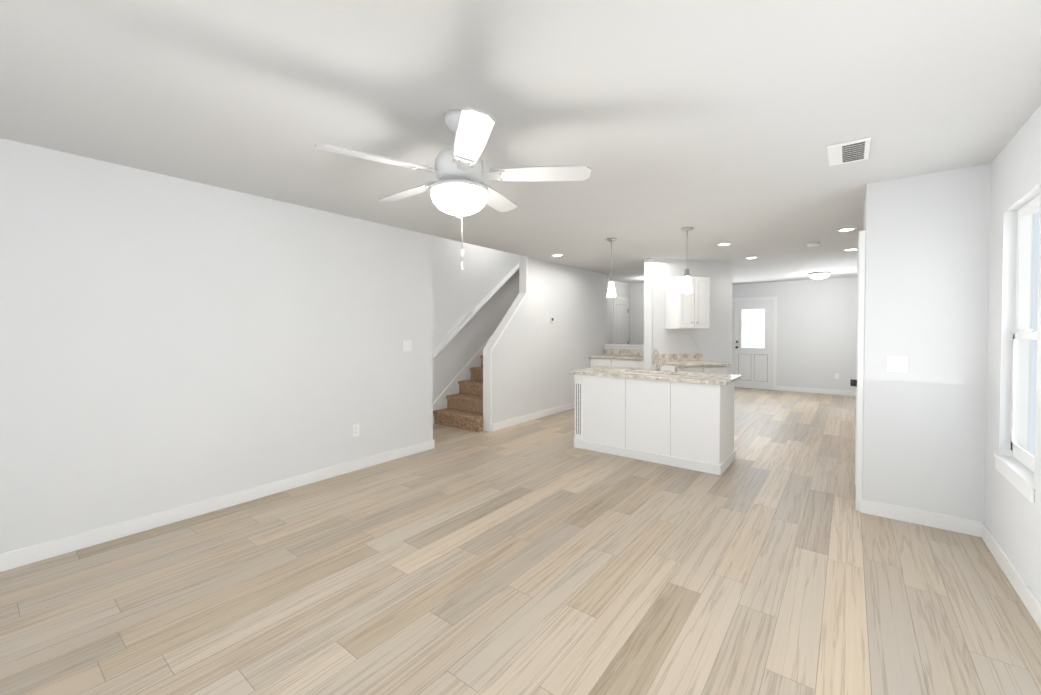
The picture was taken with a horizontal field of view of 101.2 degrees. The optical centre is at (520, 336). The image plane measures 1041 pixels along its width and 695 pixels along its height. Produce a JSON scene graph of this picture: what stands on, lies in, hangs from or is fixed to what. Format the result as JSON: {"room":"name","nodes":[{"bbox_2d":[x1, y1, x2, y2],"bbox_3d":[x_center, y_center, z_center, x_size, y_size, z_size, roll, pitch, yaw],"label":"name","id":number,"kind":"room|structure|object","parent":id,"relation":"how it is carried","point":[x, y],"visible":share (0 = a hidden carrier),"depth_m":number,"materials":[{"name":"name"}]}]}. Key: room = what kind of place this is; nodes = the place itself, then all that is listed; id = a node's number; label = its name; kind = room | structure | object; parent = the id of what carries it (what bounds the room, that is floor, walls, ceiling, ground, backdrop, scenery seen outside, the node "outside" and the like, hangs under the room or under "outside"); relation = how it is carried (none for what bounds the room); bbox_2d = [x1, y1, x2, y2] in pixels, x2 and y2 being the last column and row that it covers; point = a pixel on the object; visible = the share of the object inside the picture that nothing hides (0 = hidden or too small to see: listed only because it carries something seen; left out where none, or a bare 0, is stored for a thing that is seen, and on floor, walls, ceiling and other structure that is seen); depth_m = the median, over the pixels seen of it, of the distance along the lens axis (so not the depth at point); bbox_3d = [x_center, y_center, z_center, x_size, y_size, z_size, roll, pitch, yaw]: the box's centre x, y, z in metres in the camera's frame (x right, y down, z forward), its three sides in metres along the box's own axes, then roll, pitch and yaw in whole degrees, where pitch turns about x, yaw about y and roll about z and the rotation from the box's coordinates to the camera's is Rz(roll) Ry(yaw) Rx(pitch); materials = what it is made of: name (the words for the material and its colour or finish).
{"room":"living room","nodes":[
{"label":"living room","id":0,"kind":"room"},
{"bbox_2d":[0,138,603,553],"bbox_3d":[-1.207,0.064,4.740,0.120,2.440,9.160,1,1,38],"label":"wall","id":1,"kind":"structure","parent":0,"point":[167,342],"depth_m":3.15,"materials":[{"name":"grey paint"}]},
{"bbox_2d":[0,439,434,571],"bbox_3d":[-2.470,1.264,3.009,0.014,0.100,4.844,1,1,38],"label":"baseboard","id":2,"kind":"structure","parent":1,"relation":"attached to","point":[82,540],"depth_m":3.05,"materials":[{"name":"white wood"}]},
{"bbox_2d":[352,424,358,436],"bbox_3d":[-1.595,0.905,4.144,0.009,0.118,0.075,1,1,38],"label":"electrical outlet","id":3,"kind":"object","parent":1,"relation":"attached to","point":[355,429],"visible":1,"depth_m":4.14,"materials":[{"name":"white plastic"}]},
{"bbox_2d":[402,340,411,351],"bbox_3d":[-1.223,0.097,4.614,0.010,0.118,0.118,1,1,38],"label":"light switch","id":4,"kind":"object","parent":1,"relation":"attached to","point":[406,345],"visible":1,"depth_m":4.61,"materials":[{"name":"white plastic"}]},
{"bbox_2d":[483,257,527,431],"bbox_3d":[-0.198,0.042,6.052,0.132,2.440,0.839,1,1,38],"label":"trim","id":5,"kind":"structure","parent":1,"relation":"attached to","point":[494,340],"depth_m":5.78,"materials":[{"name":"white"}]},
{"bbox_2d":[492,402,574,431],"bbox_3d":[0.437,1.200,6.789,0.014,0.100,2.678,1,1,38],"label":"baseboard","id":6,"kind":"structure","parent":1,"relation":"attached to","point":[511,422],"depth_m":6.40,"materials":[{"name":"white wood"}]},
{"bbox_2d":[432,235,524,401],"bbox_3d":[-0.491,-0.459,7.303,0.120,3.400,4.450,1,1,38],"label":"wall","id":7,"kind":"structure","parent":0,"point":[459,294],"depth_m":6.69,"materials":[{"name":"grey paint"}]},
{"bbox_2d":[433,337,490,423],"bbox_3d":[-0.295,-0.142,7.452,0.016,2.760,3.396,1,1,38],"label":"trim","id":8,"kind":"structure","parent":7,"relation":"attached to","point":[440,401],"depth_m":6.58,"materials":[{"name":"white"}]},
{"bbox_2d":[433,256,525,356],"bbox_3d":[-0.400,-0.789,7.221,0.115,2.193,2.825,1,1,38],"label":"handrail","id":9,"kind":"object","parent":7,"relation":"attached to","point":[468,318],"visible":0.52,"depth_m":6.77,"materials":[{"name":"white wood"}]},
{"bbox_2d":[0,387,1040,694],"bbox_3d":[1.218,1.327,5.193,6.400,0.100,13.200,1,1,38],"label":"floor","id":10,"kind":"structure","parent":0,"point":[542,555],"depth_m":2.26,"materials":[{"name":"brown wood"}]},
{"bbox_2d":[433,355,482,431],"bbox_3d":[0.127,0.005,7.296,0.876,2.472,3.476,1,1,38],"label":"stairs","id":11,"kind":"structure","parent":10,"relation":"on","point":[463,410],"depth_m":6.15,"materials":[{"name":"brown carpet"}]},
{"bbox_2d":[589,349,643,368],"bbox_3d":[1.959,0.737,7.697,1.302,0.995,0.625,1,1,38],"label":"countertop","id":12,"kind":"structure","parent":10,"relation":"on","point":[630,359],"depth_m":7.65,"materials":[{"name":"white stone"}]},
{"bbox_2d":[574,375,734,474],"bbox_3d":[1.456,0.858,4.751,1.582,0.852,0.702,1,1,38],"label":"kitchen island","id":13,"kind":"object","parent":10,"relation":"on","point":[685,420],"depth_m":4.39,"materials":[{"name":"white wood"}]},
{"bbox_2d":[569,367,740,386],"bbox_3d":[1.448,0.416,4.729,1.670,0.032,0.730,1,1,38],"label":"island countertop","id":14,"kind":"structure","parent":13,"relation":"on","point":[610,373],"depth_m":4.48,"materials":[{"name":"beige stone"}]},
{"bbox_2d":[629,371,660,374],"bbox_3d":[1.443,0.512,4.766,0.764,0.185,0.424,1,1,38],"label":"sink","id":15,"kind":"object","parent":14,"relation":"in","point":[630,372],"depth_m":4.96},
{"bbox_2d":[652,349,677,371],"bbox_3d":[1.631,0.270,4.848,0.252,0.256,0.214,1,1,38],"label":"faucet","id":16,"kind":"object","parent":14,"relation":"on","point":[658,365],"visible":1,"depth_m":4.92,"materials":[{"name":"silver metal"}]},
{"bbox_2d":[654,353,730,373],"bbox_3d":[2.507,0.761,6.283,0.999,0.995,1.033,1,1,38],"label":"countertop","id":17,"kind":"structure","parent":10,"relation":"on","point":[694,362],"depth_m":6.10,"materials":[{"name":"white stone"}]},
{"bbox_2d":[0,0,1040,283],"bbox_3d":[1.218,-1.213,5.149,6.400,0.100,13.200,1,1,38],"label":"ceiling","id":18,"kind":"structure","parent":0,"point":[712,122],"depth_m":2.03,"materials":[{"name":"white paint"}]},
{"bbox_2d":[315,107,590,269],"bbox_3d":[-0.344,-0.724,2.203,1.226,0.775,1.275,1,1,38],"label":"ceiling fan","id":19,"kind":"object","parent":18,"relation":"hanging from","point":[458,190],"visible":1,"depth_m":2.08,"materials":[{"name":"white"}]},
{"bbox_2d":[606,238,616,296],"bbox_3d":[1.079,-0.819,5.074,0.120,0.682,0.120,1,1,38],"label":"pendant light","id":20,"kind":"object","parent":18,"relation":"hanging from","point":[611,291],"visible":1,"depth_m":5.05,"materials":[{"name":"silver metal"}]},
{"bbox_2d":[681,227,692,292],"bbox_3d":[1.769,-0.810,4.544,0.120,0.682,0.120,1,1,38],"label":"pendant light","id":21,"kind":"object","parent":18,"relation":"hanging from","point":[686,288],"visible":1,"depth_m":4.52,"materials":[{"name":"white glass"}]},
{"bbox_2d":[717,242,731,245],"bbox_3d":[2.546,-1.161,5.353,0.170,0.010,0.170,1,1,38],"label":"recessed light","id":22,"kind":"object","parent":18,"relation":"in","point":[724,244],"visible":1,"depth_m":5.34,"materials":[{"name":"white plastic"}]},
{"bbox_2d":[807,242,819,246],"bbox_3d":[3.636,-1.145,5.310,0.130,0.039,0.130,1,1,38],"label":"smoke detector","id":23,"kind":"object","parent":18,"relation":"attached to","point":[812,244],"visible":1,"depth_m":5.27,"materials":[{"name":"white plastic"}]},
{"bbox_2d":[808,272,829,278],"bbox_3d":[5.660,-1.154,8.106,0.344,0.115,0.344,1,1,38],"label":"ceiling light","id":24,"kind":"object","parent":18,"relation":"attached to","point":[818,275],"visible":1,"depth_m":8.00,"materials":[{"name":"white glass"}]},
{"bbox_2d":[837,227,856,231],"bbox_3d":[3.483,-1.148,4.569,0.170,0.010,0.170,1,1,38],"label":"recessed light","id":25,"kind":"object","parent":18,"relation":"in","point":[846,229],"visible":0.98,"depth_m":4.56,"materials":[{"name":"white plastic"}]},
{"bbox_2d":[827,137,870,165],"bbox_3d":[1.981,-1.112,2.583,0.200,0.013,0.360,1,1,38],"label":"ceiling vent","id":26,"kind":"object","parent":18,"relation":"in","point":[850,151],"visible":0.98,"depth_m":2.55,"materials":[{"name":"white plastic"}]},
{"bbox_2d":[843,248,857,250],"bbox_3d":[4.417,-1.167,5.718,0.170,0.010,0.170,1,1,38],"label":"recessed light","id":27,"kind":"object","parent":18,"relation":"in","point":[851,249],"visible":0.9,"depth_m":5.70,"materials":[{"name":"white plastic"}]},
{"bbox_2d":[607,279,629,343],"bbox_3d":[2.462,-0.025,10.004,0.120,2.440,3.420,1,1,38],"label":"wall","id":28,"kind":"structure","parent":0,"point":[622,289],"depth_m":9.45,"materials":[{"name":"grey paint"}]},
{"bbox_2d":[612,296,627,343],"bbox_3d":[2.236,0.152,9.601,0.016,2.100,0.850,1,1,38],"label":"door frame","id":29,"kind":"structure","parent":28,"relation":"attached to","point":[621,298],"depth_m":9.27,"materials":[{"name":"white"}]},
{"bbox_2d":[613,299,627,343],"bbox_3d":[2.267,0.185,9.585,0.084,2.025,0.732,1,1,38],"label":"hall door","id":30,"kind":"structure","parent":28,"relation":"in","point":[620,321],"depth_m":9.55,"materials":[{"name":"white wood"}]},
{"bbox_2d":[604,274,643,349],"bbox_3d":[1.791,-0.476,8.279,2.310,3.400,0.120,1,1,38],"label":"wall","id":31,"kind":"structure","parent":0,"point":[605,309],"depth_m":8.33,"materials":[{"name":"grey paint"}]},
{"bbox_2d":[604,344,643,345],"bbox_3d":[2.187,0.157,7.985,1.310,0.025,0.144,1,1,38],"label":"trim","id":32,"kind":"structure","parent":31,"relation":"on","point":[623,344],"depth_m":8.08,"materials":[{"name":"white"}]},
{"bbox_2d":[630,283,643,344],"bbox_3d":[3.281,-0.017,9.551,1.730,2.440,0.120,1,1,38],"label":"wall","id":33,"kind":"structure","parent":0,"point":[637,313],"depth_m":9.91,"materials":[{"name":"grey paint"}]},
{"bbox_2d":[644,258,652,369],"bbox_3d":[2.355,0.026,7.027,0.120,2.440,1.430,1,1,38],"label":"wall","id":34,"kind":"structure","parent":0,"point":[648,309],"depth_m":6.45,"materials":[{"name":"grey paint"}]},
{"bbox_2d":[653,258,732,374],"bbox_3d":[2.670,0.031,6.699,1.420,2.440,0.120,0,1,-14],"label":"wall","id":35,"kind":"structure","parent":0,"point":[713,343],"depth_m":6.67,"materials":[{"name":"grey paint"}]},
{"bbox_2d":[665,276,709,328],"bbox_3d":[2.503,-0.504,6.397,0.530,0.760,0.358,0,1,-14],"label":"upper cabinet","id":36,"kind":"object","parent":35,"relation":"attached to","point":[687,310],"visible":0.98,"depth_m":6.26,"materials":[{"name":"white"}]},
{"bbox_2d":[732,277,856,390],"bbox_3d":[5.491,-0.023,9.908,5.040,2.440,0.120,1,1,38],"label":"wall","id":37,"kind":"structure","parent":0,"point":[816,331],"depth_m":9.20,"materials":[{"name":"grey paint"}]},
{"bbox_2d":[734,300,772,389],"bbox_3d":[5.362,0.180,9.874,0.800,2.025,0.095,1,1,38],"label":"back door","id":38,"kind":"structure","parent":37,"relation":"in","point":[753,343],"depth_m":9.88,"materials":[{"name":"white wood"}]},
{"bbox_2d":[732,297,776,389],"bbox_3d":[5.386,0.144,9.905,0.940,2.105,0.016,1,1,38],"label":"door frame","id":39,"kind":"structure","parent":37,"relation":"attached to","point":[774,330],"depth_m":9.65,"materials":[{"name":"white wood"}]},
{"bbox_2d":[739,386,855,395],"bbox_3d":[5.434,1.147,9.886,4.760,0.100,0.014,1,1,38],"label":"baseboard","id":40,"kind":"structure","parent":37,"relation":"attached to","point":[795,389],"depth_m":9.19,"materials":[{"name":"white"}]},
{"bbox_2d":[850,379,856,386],"bbox_3d":[2.749,0.286,3.500,0.079,2.022,0.600,1,1,38],"label":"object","id":41,"kind":"structure","parent":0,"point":[853,382],"depth_m":3.32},
{"bbox_2d":[862,164,990,521],"bbox_3d":[3.019,0.089,3.269,0.625,2.440,0.720,1,1,38],"label":"wall","id":42,"kind":"structure","parent":0,"point":[926,309],"depth_m":2.96,"materials":[{"name":"grey paint"}]},
{"bbox_2d":[855,230,865,511],"bbox_3d":[2.757,0.256,3.476,0.040,2.100,0.716,1,1,38],"label":"trim","id":43,"kind":"structure","parent":42,"relation":"attached to","point":[861,263],"depth_m":3.19,"materials":[{"name":"white"}]},
{"bbox_2d":[886,355,908,372],"bbox_3d":[2.694,0.193,3.057,0.118,0.118,0.016,1,1,38],"label":"light switch","id":44,"kind":"object","parent":42,"relation":"attached to","point":[897,363],"visible":1,"depth_m":3.06,"materials":[{"name":"white plastic"}]},
{"bbox_2d":[860,499,979,535],"bbox_3d":[2.774,1.264,3.015,0.599,0.100,0.022,1,1,38],"label":"baseboard","id":45,"kind":"structure","parent":42,"relation":"attached to","point":[940,521],"depth_m":2.99,"materials":[{"name":"white"}]},
{"bbox_2d":[984,105,1040,602],"bbox_3d":[3.571,0.088,3.375,0.120,2.440,12.820,1,1,38],"label":"wall","id":46,"kind":"structure","parent":0,"point":[1012,517],"depth_m":2.50,"materials":[{"name":"grey paint"}]},
{"bbox_2d":[976,522,1040,629],"bbox_3d":[1.326,1.305,0.586,0.014,0.100,5.630,1,1,38],"label":"baseboard","id":47,"kind":"structure","parent":46,"relation":"attached to","point":[1028,598],"depth_m":2.28,"materials":[{"name":"white wood"}]},
{"bbox_2d":[994,454,1034,488],"bbox_3d":[2.682,0.717,2.297,0.074,0.023,0.650,1,1,38],"label":"window sill","id":48,"kind":"structure","parent":46,"relation":"attached to","point":[1024,474],"depth_m":2.29,"materials":[{"name":"white"}]},
{"bbox_2d":[995,195,1039,502],"bbox_3d":[2.701,0.031,2.270,0.112,1.530,0.640,1,1,38],"label":"window","id":49,"kind":"structure","parent":46,"relation":"in","point":[1023,334],"depth_m":2.45,"materials":[{"name":"white plastic"}]}
]}

